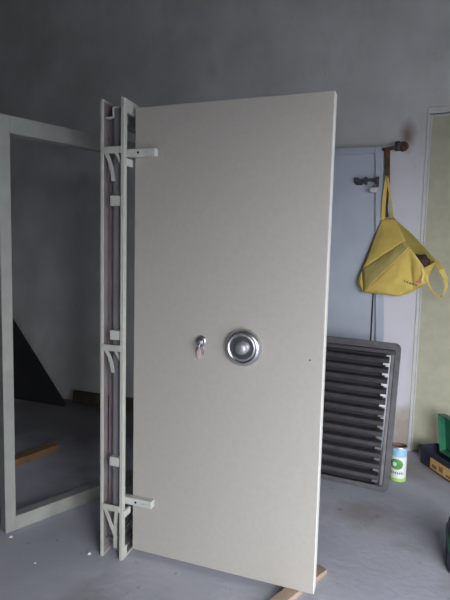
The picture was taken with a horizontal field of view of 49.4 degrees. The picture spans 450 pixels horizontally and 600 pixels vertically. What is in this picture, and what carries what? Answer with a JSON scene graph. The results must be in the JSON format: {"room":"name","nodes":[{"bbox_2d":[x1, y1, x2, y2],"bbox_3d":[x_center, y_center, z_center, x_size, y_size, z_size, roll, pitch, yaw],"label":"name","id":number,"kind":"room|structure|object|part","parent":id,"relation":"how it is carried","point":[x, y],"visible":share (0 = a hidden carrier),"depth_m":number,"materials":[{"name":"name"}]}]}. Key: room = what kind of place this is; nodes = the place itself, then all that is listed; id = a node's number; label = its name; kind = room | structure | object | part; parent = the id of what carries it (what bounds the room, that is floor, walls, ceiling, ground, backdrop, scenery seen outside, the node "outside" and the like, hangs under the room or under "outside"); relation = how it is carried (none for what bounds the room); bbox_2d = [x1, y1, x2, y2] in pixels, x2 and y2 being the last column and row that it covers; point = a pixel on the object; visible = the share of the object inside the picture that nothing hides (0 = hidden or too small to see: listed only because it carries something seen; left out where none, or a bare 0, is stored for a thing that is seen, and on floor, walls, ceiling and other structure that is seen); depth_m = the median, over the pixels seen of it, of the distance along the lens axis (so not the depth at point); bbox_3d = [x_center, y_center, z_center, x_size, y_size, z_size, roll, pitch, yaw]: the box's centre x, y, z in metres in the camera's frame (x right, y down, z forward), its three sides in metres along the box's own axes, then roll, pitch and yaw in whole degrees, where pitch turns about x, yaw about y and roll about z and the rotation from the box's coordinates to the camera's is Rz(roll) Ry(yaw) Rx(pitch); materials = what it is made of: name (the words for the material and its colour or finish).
{"room":"workshop","nodes":[
{"label":"workshop","id":0,"kind":"room"},
{"bbox_2d":[0,0,449,444],"bbox_3d":[0.529,-1.090,3.827,7.600,4.300,0.200,3,6,21],"label":"wall","id":1,"kind":"structure","parent":0,"point":[386,62],"depth_m":4.06,"materials":[{"name":"grey paint"}]},
{"bbox_2d":[327,146,383,447],"bbox_3d":[0.686,-0.021,3.673,1.070,2.167,0.071,3,6,21],"label":"door","id":2,"kind":"structure","parent":1,"relation":"in","point":[354,313],"depth_m":3.55,"materials":[{"name":"blue paint"}]},
{"bbox_3d":[0.692,-0.021,3.687,1.050,2.145,0.014,3,6,21],"label":"panel","id":3,"kind":"part","parent":2,"relation":"part of","materials":[{"name":"blue paint"}]},
{"bbox_2d":[369,184,376,192],"bbox_3d":[1.039,-0.786,3.429,0.047,0.062,0.022,3,6,21],"label":"padlock","id":4,"kind":"object","parent":2,"relation":"hanging from","point":[372,189],"visible":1,"depth_m":3.42,"materials":[{"name":"metal"}]},
{"bbox_2d":[382,141,408,216],"bbox_3d":[1.188,-0.851,3.439,0.194,0.527,0.088,0,5,-11],"label":"wall bracket","id":5,"kind":"object","parent":1,"relation":"attached to","point":[402,146],"visible":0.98,"depth_m":3.44,"materials":[{"name":"metal"}]},
{"bbox_3d":[1.194,-1.062,3.417,0.195,0.050,0.086,0,5,-14],"label":"pin arm","id":6,"kind":"part","parent":5,"relation":"part of","materials":[{"name":"metal"}]},
{"bbox_2d":[357,176,447,297],"bbox_3d":[1.225,-0.439,3.358,0.598,0.834,0.192,4,6,25],"label":"tote bag","id":7,"kind":"object","parent":5,"relation":"hanging from","point":[391,266],"visible":1,"depth_m":3.37,"materials":[{"name":"yellow fabric"}]},
{"bbox_3d":[1.129,-0.393,3.426,0.301,0.366,0.089,6,7,39],"label":"panel","id":8,"kind":"part","parent":7,"relation":"part of","materials":[{"name":"yellow fabric"}]},
{"bbox_3d":[1.118,-0.713,3.422,0.035,0.303,0.023,3,6,21],"label":"handle","id":9,"kind":"part","parent":7,"relation":"part of","materials":[{"name":"yellow fabric"}]},
{"bbox_3d":[1.154,-0.711,3.411,0.081,0.301,0.017,1,5,-6],"label":"handle","id":10,"kind":"part","parent":7,"relation":"part of","materials":[{"name":"yellow fabric"}]},
{"bbox_3d":[1.158,-0.195,3.340,0.410,0.335,0.073,4,6,22],"label":"panel","id":11,"kind":"part","parent":7,"relation":"part of","materials":[{"name":"yellow fabric"}]},
{"bbox_3d":[1.230,-0.301,3.454,0.498,0.539,0.038,4,6,26],"label":"panel","id":12,"kind":"part","parent":7,"relation":"part of","materials":[{"name":"yellow fabric"}]},
{"bbox_2d":[415,254,430,267],"bbox_3d":[1.323,-0.247,3.326,0.137,0.132,0.101,3,6,21],"label":"cloth bundle","id":13,"kind":"object","parent":7,"relation":"in","point":[423,259],"visible":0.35,"depth_m":3.28,"materials":[{"name":"brown fabric"}]},
{"bbox_3d":[1.423,-0.141,3.305,0.156,0.254,0.074,2,5,9],"label":"handle","id":14,"kind":"part","parent":7,"relation":"part of","materials":[{"name":"yellow fabric"}]},
{"bbox_3d":[1.254,-1.079,3.439,0.072,0.070,0.012,3,6,21],"label":"wall plate","id":15,"kind":"part","parent":5,"relation":"part of","materials":[{"name":"metal"}]},
{"bbox_2d":[407,106,449,451],"bbox_3d":[1.833,-0.081,3.319,0.985,2.447,0.038,3,6,21],"label":"door frame","id":16,"kind":"structure","parent":1,"relation":"attached to","point":[445,110],"depth_m":3.45,"materials":[{"name":"paint"}]},
{"bbox_2d":[412,115,449,450],"bbox_3d":[1.836,-0.064,3.364,0.910,2.397,0.045,3,6,21],"label":"door","id":17,"kind":"structure","parent":1,"relation":"in","point":[432,398],"depth_m":3.48,"materials":[{"name":"beige paint"}]},
{"bbox_2d":[0,398,449,599],"bbox_3d":[-0.268,1.273,2.073,7.600,0.120,4.400,3,6,21],"label":"floor","id":18,"kind":"structure","parent":0,"point":[390,544],"depth_m":2.39,"materials":[{"name":"concrete"}]},
{"bbox_2d":[15,442,58,465],"bbox_3d":[-1.321,1.052,3.298,0.070,0.045,0.430,5,6,34],"label":"wood offcut","id":19,"kind":"object","parent":18,"relation":"on","point":[30,455],"visible":0.74,"depth_m":3.32,"materials":[{"name":"brown wood"}]},
{"bbox_2d":[13,319,65,405],"bbox_3d":[-2.048,0.281,4.672,1.340,1.296,0.138,3,6,21],"label":"sheet","id":20,"kind":"object","parent":18,"relation":"on","point":[32,382],"visible":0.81,"depth_m":4.57,"materials":[{"name":"rubber"}]},
{"bbox_2d":[0,113,134,533],"bbox_3d":[-0.760,0.126,2.684,0.060,2.027,0.930,6,7,44],"label":"door frame","id":21,"kind":"structure","parent":18,"relation":"on","point":[12,519],"depth_m":2.39,"materials":[{"name":"green paint"}]},
{"bbox_3d":[-0.737,-0.843,2.594,0.058,0.080,0.826,6,7,44],"label":"head rail","id":22,"kind":"part","parent":21,"relation":"part of","materials":[{"name":"grey metal"}]},
{"bbox_3d":[-0.783,1.099,2.774,0.058,0.072,0.826,6,7,44],"label":"rail","id":23,"kind":"part","parent":21,"relation":"part of","materials":[{"name":"grey metal"}]},
{"bbox_2d":[72,390,133,410],"bbox_3d":[-0.832,0.933,4.365,1.240,0.114,0.054,3,6,20],"label":"board","id":24,"kind":"object","parent":18,"relation":"on","point":[83,397],"visible":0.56,"depth_m":4.49,"materials":[{"name":"brown wood"}]},
{"bbox_2d":[100,90,336,593],"bbox_3d":[0.058,0.153,2.471,0.980,2.052,0.954,3,6,18],"label":"door","id":25,"kind":"structure","parent":18,"relation":"on","point":[234,197],"depth_m":2.06,"materials":[{"name":"paint"}]},
{"bbox_3d":[-0.352,0.131,2.607,0.115,2.052,0.950,3,6,18],"label":"door frame","id":26,"kind":"part","parent":25,"relation":"part of","materials":[{"name":"paint"}]},
{"bbox_3d":[-0.396,0.921,2.238,0.147,0.034,0.031,3,6,19],"label":"hinge plate","id":27,"kind":"part","parent":25,"relation":"part of","materials":[{"name":"paint"}]},
{"bbox_3d":[-0.359,-0.629,2.095,0.147,0.034,0.031,3,6,19],"label":"hinge plate","id":28,"kind":"part","parent":25,"relation":"part of","materials":[{"name":"paint"}]},
{"bbox_3d":[-0.102,0.175,2.080,0.048,0.048,0.012,3,6,19],"label":"keyhole plate","id":29,"kind":"part","parent":25,"relation":"part of","materials":[{"name":"silver metal"}]},
{"bbox_3d":[0.069,0.196,1.994,0.116,0.116,0.051,3,6,19],"label":"dial knob","id":30,"kind":"part","parent":25,"relation":"part of","materials":[{"name":"silver metal"}]},
{"bbox_2d":[269,564,326,599],"bbox_3d":[0.287,1.217,2.047,0.056,0.023,0.420,7,7,44],"label":"plank","id":31,"kind":"object","parent":18,"relation":"on","point":[286,593],"visible":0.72,"depth_m":2.02,"materials":[{"name":"brown wood"}]},
{"bbox_2d":[320,336,400,491],"bbox_3d":[0.658,0.689,3.197,0.884,0.915,0.306,3,6,21],"label":"panel","id":32,"kind":"object","parent":18,"relation":"on","point":[356,370],"visible":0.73,"depth_m":3.10,"materials":[{"name":"metal"}]},
{"bbox_3d":[0.587,1.052,3.138,0.762,0.068,0.046,3,-9,21],"label":"louvre blade","id":33,"kind":"part","parent":32,"relation":"part of","materials":[{"name":"grey paint"}]},
{"bbox_3d":[0.597,0.988,3.147,0.762,0.068,0.046,3,-9,21],"label":"louvre blade","id":34,"kind":"part","parent":32,"relation":"part of","materials":[{"name":"grey paint"}]},
{"bbox_3d":[0.606,0.925,3.156,0.762,0.068,0.046,3,-9,21],"label":"louvre blade","id":35,"kind":"part","parent":32,"relation":"part of","materials":[{"name":"grey paint"}]},
{"bbox_3d":[0.615,0.861,3.166,0.762,0.068,0.046,3,-9,21],"label":"louvre blade","id":36,"kind":"part","parent":32,"relation":"part of","materials":[{"name":"grey paint"}]},
{"bbox_3d":[0.625,0.797,3.175,0.762,0.068,0.046,3,-9,21],"label":"louvre blade","id":37,"kind":"part","parent":32,"relation":"part of","materials":[{"name":"grey metal"}]},
{"bbox_3d":[0.634,0.734,3.184,0.762,0.068,0.046,3,-9,21],"label":"louvre blade","id":38,"kind":"part","parent":32,"relation":"part of","materials":[{"name":"grey metal"}]},
{"bbox_3d":[0.643,0.670,3.193,0.762,0.068,0.046,3,-9,21],"label":"louvre blade","id":39,"kind":"part","parent":32,"relation":"part of","materials":[{"name":"grey metal"}]},
{"bbox_3d":[0.652,0.606,3.203,0.762,0.068,0.046,3,-9,21],"label":"louvre blade","id":40,"kind":"part","parent":32,"relation":"part of","materials":[{"name":"grey metal"}]},
{"bbox_3d":[0.661,0.543,3.212,0.762,0.068,0.046,3,-9,21],"label":"louvre blade","id":41,"kind":"part","parent":32,"relation":"part of","materials":[{"name":"grey metal"}]},
{"bbox_3d":[0.671,0.479,3.221,0.762,0.068,0.046,3,-9,21],"label":"louvre blade","id":42,"kind":"part","parent":32,"relation":"part of","materials":[{"name":"grey metal"}]},
{"bbox_3d":[0.680,0.415,3.230,0.762,0.068,0.046,3,-9,21],"label":"louvre blade","id":43,"kind":"part","parent":32,"relation":"part of","materials":[{"name":"grey metal"}]},
{"bbox_3d":[0.689,0.352,3.240,0.762,0.068,0.046,3,-9,21],"label":"louvre blade","id":44,"kind":"part","parent":32,"relation":"part of","materials":[{"name":"grey metal"}]},
{"bbox_3d":[1.014,0.728,3.055,0.046,0.830,0.056,3,-9,21],"label":"post","id":45,"kind":"part","parent":32,"relation":"part of","materials":[{"name":"grey metal"}]},
{"bbox_2d":[389,442,407,481],"bbox_3d":[1.109,1.036,3.128,0.106,0.224,0.106,3,6,21],"label":"paint can","id":46,"kind":"object","parent":18,"relation":"on","point":[399,450],"visible":0.88,"depth_m":3.09,"materials":[{"name":"metal"}]},
{"bbox_2d":[418,414,449,481],"bbox_3d":[1.467,0.964,3.189,0.149,0.372,0.449,0,5,-13],"label":"tool case","id":47,"kind":"object","parent":18,"relation":"on","point":[435,456],"visible":1,"depth_m":3.30,"materials":[{"name":"blue plastic"}]},
{"bbox_2d":[432,464,449,478],"bbox_3d":[1.401,1.103,3.147,0.002,0.040,0.220,0,5,-13],"label":"print","id":48,"kind":"object","parent":47,"relation":"attached to","point":[433,466],"depth_m":3.17},
{"bbox_3d":[1.511,0.914,3.148,0.050,0.269,0.359,-7,7,-12],"label":"case lid","id":49,"kind":"part","parent":47,"relation":"part of","materials":[{"name":"green plastic"}]},
{"bbox_2d":[445,516,449,572],"bbox_3d":[1.118,1.136,2.253,0.180,0.185,0.250,3,6,21],"label":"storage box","id":50,"kind":"object","parent":18,"relation":"on","point":[447,549],"visible":1,"depth_m":2.25,"materials":[{"name":"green plastic"}]}
]}

